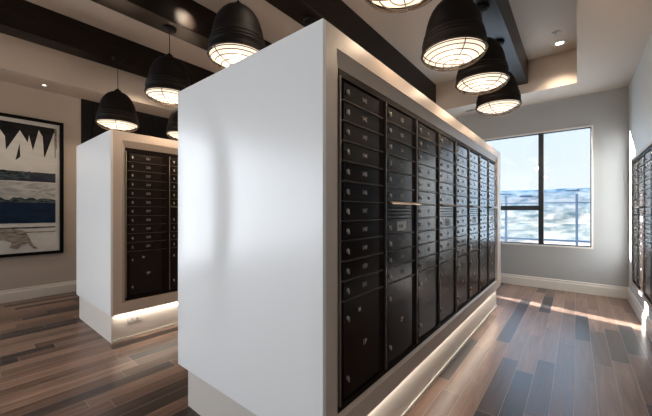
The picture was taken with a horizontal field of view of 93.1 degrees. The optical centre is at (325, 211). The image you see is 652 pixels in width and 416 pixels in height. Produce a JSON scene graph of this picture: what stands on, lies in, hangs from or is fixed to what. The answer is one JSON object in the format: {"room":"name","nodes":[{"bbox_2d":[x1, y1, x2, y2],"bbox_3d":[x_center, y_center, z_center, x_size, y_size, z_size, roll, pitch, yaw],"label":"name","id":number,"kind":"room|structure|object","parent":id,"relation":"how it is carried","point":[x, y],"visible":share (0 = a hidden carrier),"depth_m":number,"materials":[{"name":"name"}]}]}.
{"room":"mail room","nodes":[
{"label":"mail room","id":0,"kind":"room"},
{"bbox_2d":[0,81,80,290],"bbox_3d":[-4.888,-0.554,3.827,0.160,3.628,12.577,0,0,39],"label":"wall","id":1,"kind":"structure","parent":0,"point":[32,270],"depth_m":4.63,"materials":[{"name":"beige paint"}]},
{"bbox_2d":[0,112,63,257],"bbox_3d":[-4.513,-0.355,4.126,0.045,1.980,1.555,0,0,39],"label":"framed artwork","id":2,"kind":"object","parent":1,"relation":"attached to","point":[31,149],"visible":1,"depth_m":4.45,"materials":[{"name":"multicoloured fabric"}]},
{"bbox_2d":[0,280,75,302],"bbox_3d":[-3.085,1.175,5.905,0.018,0.170,7.077,0,0,39],"label":"baseboard","id":3,"kind":"structure","parent":1,"relation":"attached to","point":[11,295],"depth_m":4.50,"materials":[{"name":"white paint"}]},
{"bbox_2d":[81,99,176,143],"bbox_3d":[-2.615,-0.350,6.481,0.022,2.876,4.050,0,0,39],"label":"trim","id":4,"kind":"structure","parent":1,"relation":"attached to","point":[149,125],"depth_m":5.20,"materials":[{"name":"brown wood"}]},
{"bbox_2d":[0,283,651,415],"bbox_3d":[-2.253,1.320,1.628,7.024,0.120,12.807,0,0,39],"label":"floor","id":5,"kind":"structure","parent":0,"point":[540,351],"depth_m":2.49,"materials":[{"name":"brown wood"}]},
{"bbox_2d":[76,129,177,343],"bbox_3d":[-1.323,0.245,4.713,1.203,2.029,3.699,0,0,39],"label":"enclosure","id":6,"kind":"object","parent":5,"relation":"on","point":[100,160],"visible":0.41,"depth_m":3.13,"materials":[{"name":"white paint"}]},
{"bbox_2d":[128,313,140,322],"bbox_3d":[-1.918,1.070,3.091,0.009,0.072,0.116,0,0,39],"label":"wall outlet","id":7,"kind":"object","parent":6,"relation":"attached to","point":[136,317],"visible":1,"depth_m":3.09,"materials":[{"name":"white plastic"}]},
{"bbox_2d":[125,147,177,300],"bbox_3d":[-1.819,0.128,3.432,0.406,1.497,0.827,0,0,39],"label":"mailboxes","id":8,"kind":"object","parent":6,"relation":"on","point":[151,177],"visible":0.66,"depth_m":3.19,"materials":[{"name":"brown metal"}]},
{"bbox_2d":[178,18,500,415],"bbox_3d":[0.681,0.245,3.047,1.218,2.029,3.699,0,0,39],"label":"enclosure","id":9,"kind":"object","parent":5,"relation":"on","point":[258,135],"visible":0.76,"depth_m":1.51,"materials":[{"name":"white paint"}]},
{"bbox_2d":[338,68,420,412],"bbox_3d":[0.191,0.128,1.761,0.406,1.497,0.827,0,0,39],"label":"mailboxes","id":10,"kind":"object","parent":9,"relation":"on","point":[376,134],"visible":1,"depth_m":1.55,"materials":[{"name":"brown metal"}]},
{"bbox_2d":[387,201,420,204],"bbox_3d":[0.465,-0.047,1.809,0.042,0.021,0.392,0,0,39],"label":"mail slot","id":11,"kind":"object","parent":10,"relation":"attached to","point":[388,202],"depth_m":1.76,"materials":[{"name":"silver metal"}]},
{"bbox_2d":[415,115,459,346],"bbox_3d":[0.714,0.128,2.405,0.406,1.497,0.827,0,0,39],"label":"mailboxes","id":12,"kind":"object","parent":9,"relation":"on","point":[434,147],"visible":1,"depth_m":2.21,"materials":[{"name":"brown metal"}]},
{"bbox_2d":[440,204,459,206],"bbox_3d":[0.988,-0.047,2.453,0.042,0.021,0.392,0,0,39],"label":"mail slot","id":13,"kind":"object","parent":12,"relation":"attached to","point":[441,205],"depth_m":2.42,"materials":[{"name":"silver metal"}]},
{"bbox_2d":[455,138,482,313],"bbox_3d":[1.237,0.128,3.049,0.406,1.497,0.827,0,0,39],"label":"mailboxes","id":14,"kind":"object","parent":9,"relation":"on","point":[467,164],"visible":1,"depth_m":2.88,"materials":[{"name":"brown metal"}]},
{"bbox_2d":[479,153,497,293],"bbox_3d":[1.761,0.128,3.693,0.406,1.497,0.827,0,0,39],"label":"mailboxes","id":15,"kind":"object","parent":9,"relation":"on","point":[487,179],"visible":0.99,"depth_m":3.52,"materials":[{"name":"brown metal"}]},
{"bbox_2d":[0,0,651,118],"bbox_3d":[-2.253,-2.153,1.628,7.024,0.730,12.807,0,0,39],"label":"ceiling","id":16,"kind":"structure","parent":0,"point":[603,49],"depth_m":3.98,"materials":[{"name":"paint"}]},
{"bbox_2d":[0,0,214,84],"bbox_3d":[-3.052,-2.099,3.729,0.240,0.338,9.140,0,0,39],"label":"ceiling beam","id":17,"kind":"structure","parent":16,"relation":"attached to","point":[21,19],"depth_m":3.67,"materials":[{"name":"brown wood"}]},
{"bbox_2d":[95,56,138,131],"bbox_3d":[-2.629,-1.470,3.901,0.466,0.918,0.466,0,0,-11],"label":"pendant lamp","id":18,"kind":"object","parent":17,"relation":"hanging from","point":[116,110],"visible":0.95,"depth_m":3.77,"materials":[{"name":"black metal"}]},
{"bbox_2d":[166,108,177,140],"bbox_3d":[-2.152,-1.495,4.647,0.466,0.868,0.466,0,0,-31],"label":"pendant lamp","id":19,"kind":"object","parent":17,"relation":"hanging from","point":[172,126],"visible":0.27,"depth_m":4.46,"materials":[{"name":"black metal"}]},
{"bbox_2d":[91,0,271,50],"bbox_3d":[-1.973,-2.099,2.852,0.260,0.338,9.140,0,0,39],"label":"ceiling beam","id":20,"kind":"structure","parent":16,"relation":"attached to","point":[193,22],"depth_m":3.20,"materials":[{"name":"brown wood"}]},
{"bbox_2d":[144,25,190,106],"bbox_3d":[-1.653,-1.530,3.262,0.466,0.798,0.466,0,0,9],"label":"pendant lamp","id":21,"kind":"object","parent":20,"relation":"hanging from","point":[167,76],"visible":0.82,"depth_m":3.11,"materials":[{"name":"black metal"}]},
{"bbox_2d":[265,0,435,103],"bbox_3d":[-1.011,-2.099,2.071,0.260,0.338,9.140,0,0,39],"label":"ceiling beam","id":22,"kind":"structure","parent":16,"relation":"attached to","point":[337,13],"depth_m":3.59,"materials":[{"name":"brown wood"}]},
{"bbox_2d":[207,0,265,69],"bbox_3d":[-0.699,-1.530,2.455,0.466,0.798,0.466,0,0,-41],"label":"pendant lamp","id":23,"kind":"object","parent":22,"relation":"hanging from","point":[236,34],"visible":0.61,"depth_m":2.29,"materials":[{"name":"black metal"}]},
{"bbox_2d":[303,16,315,24],"bbox_3d":[-0.166,-1.530,3.111,0.466,0.798,0.466,0,0,29],"label":"pendant lamp","id":24,"kind":"object","parent":22,"relation":"hanging from","point":[307,20],"visible":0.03,"depth_m":3.08,"materials":[{"name":"black metal"}]},
{"bbox_2d":[473,0,527,84],"bbox_3d":[0.068,-2.099,1.194,0.260,0.338,9.140,0,0,39],"label":"ceiling beam","id":25,"kind":"structure","parent":16,"relation":"attached to","point":[499,22],"depth_m":3.45,"materials":[{"name":"brown wood"}]},
{"bbox_2d":[365,0,431,12],"bbox_3d":[0.402,-1.520,1.606,0.466,0.818,0.466,0,0,39],"label":"pendant lamp","id":26,"kind":"object","parent":25,"relation":"hanging from","point":[387,6],"visible":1,"depth_m":1.74,"materials":[{"name":"black metal"}]},
{"bbox_2d":[421,0,487,71],"bbox_3d":[0.954,-1.512,2.317,0.466,0.833,0.466,0,0,19],"label":"pendant lamp","id":27,"kind":"object","parent":25,"relation":"hanging from","point":[455,35],"visible":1,"depth_m":2.17,"materials":[{"name":"black metal"}]},
{"bbox_2d":[455,3,509,94],"bbox_3d":[1.474,-1.530,2.925,0.466,0.798,0.466,0,0,-1],"label":"pendant lamp","id":28,"kind":"object","parent":25,"relation":"hanging from","point":[491,71],"visible":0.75,"depth_m":2.78,"materials":[{"name":"black metal"}]},
{"bbox_2d":[475,39,521,115],"bbox_3d":[1.966,-1.520,3.531,0.466,0.818,0.466,0,0,-21],"label":"pendant lamp","id":29,"kind":"object","parent":25,"relation":"hanging from","point":[508,97],"visible":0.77,"depth_m":3.38,"materials":[{"name":"black metal"}]},
{"bbox_2d":[552,30,560,34],"bbox_3d":[2.921,-2.251,3.914,0.100,0.034,0.100,0,0,39],"label":"smoke detector","id":30,"kind":"object","parent":16,"relation":"attached to","point":[556,32],"visible":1,"depth_m":3.90,"materials":[{"name":"white plastic"}]},
{"bbox_2d":[552,40,566,45],"bbox_3d":[3.151,-2.265,4.165,0.164,0.006,0.164,0,0,39],"label":"recessed light","id":31,"kind":"object","parent":16,"relation":"in","point":[560,42],"visible":1,"depth_m":4.17,"materials":[{"name":"white plastic"}]},
{"bbox_2d":[455,87,628,286],"bbox_3d":[1.762,-0.554,6.571,7.024,3.628,0.070,0,0,39],"label":"wall","id":32,"kind":"structure","parent":0,"point":[607,263],"depth_m":4.67,"materials":[{"name":"grey paint"}]},
{"bbox_2d":[483,125,592,248],"bbox_3d":[3.306,-0.366,5.307,1.949,1.882,0.077,0,0,39],"label":"window","id":33,"kind":"structure","parent":32,"relation":"in","point":[540,207],"depth_m":5.07,"materials":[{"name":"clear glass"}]},
{"bbox_2d":[501,273,627,298],"bbox_3d":[1.735,1.175,6.537,6.704,0.170,0.018,0,0,39],"label":"baseboard","id":34,"kind":"structure","parent":32,"relation":"attached to","point":[539,282],"depth_m":4.86,"materials":[{"name":"white paint"}]},
{"bbox_2d":[629,32,651,320],"bbox_3d":[0.440,-0.554,-0.501,0.160,3.628,12.577,0,0,39],"label":"wall","id":35,"kind":"structure","parent":0,"point":[640,86],"depth_m":3.66,"materials":[{"name":"grey paint"}]},
{"bbox_2d":[632,151,644,295],"bbox_3d":[3.671,0.128,3.402,0.406,1.497,0.827,0,0,39],"label":"mailboxes","id":36,"kind":"object","parent":35,"relation":"attached to","point":[638,163],"visible":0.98,"depth_m":3.50,"materials":[{"name":"brown metal"}]},
{"bbox_2d":[627,287,651,341],"bbox_3d":[0.371,1.175,-0.445,0.018,0.170,12.577,0,0,39],"label":"baseboard","id":37,"kind":"structure","parent":35,"relation":"attached to","point":[644,319],"depth_m":3.49,"materials":[{"name":"white paint"}]},
{"bbox_2d":[632,140,651,309],"bbox_3d":[2.507,0.128,2.208,0.044,1.560,4.210,0,0,39],"label":"surround","id":38,"kind":"object","parent":35,"relation":"attached to","point":[649,144],"visible":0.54,"depth_m":3.24,"materials":[{"name":"white paint"}]},
{"bbox_2d":[644,145,651,304],"bbox_3d":[3.148,0.128,2.757,0.406,1.497,0.827,0,0,39],"label":"mailboxes","id":39,"kind":"object","parent":35,"relation":"attached to","point":[648,152],"visible":1,"depth_m":3.00,"materials":[{"name":"brown metal"}]},
{"bbox_3d":[4.292,1.310,6.077,13.000,0.100,2.353,0,0,39],"label":"floor","id":40,"kind":"structure","parent":0,"visible":0},
{"bbox_2d":[501,194,589,244],"bbox_3d":[4.549,0.450,6.869,5.200,1.620,0.044,0,0,39],"label":"glass railing","id":41,"kind":"object","parent":40,"relation":"on","point":[576,202],"visible":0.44,"depth_m":6.52,"materials":[{"name":"blue metal"}]},
{"label":"outside","id":42,"kind":"structure","parent":0,"visible":0},
{"bbox_2d":[501,188,589,245],"bbox_3d":[110.333,-5.434,135.837,520.000,24.581,330.000,0,0,39],"label":"hillside","id":43,"kind":"structure","parent":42,"point":[559,218],"depth_m":98.36,"materials":[{"name":"white snow"}]},
{"bbox_2d":[565,188,578,190],"bbox_3d":[127.695,-9.875,160.384,3.150,3.870,5.871,0,0,-36],"label":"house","id":44,"kind":"structure","parent":43,"relation":"on","point":[571,189],"depth_m":159.37,"materials":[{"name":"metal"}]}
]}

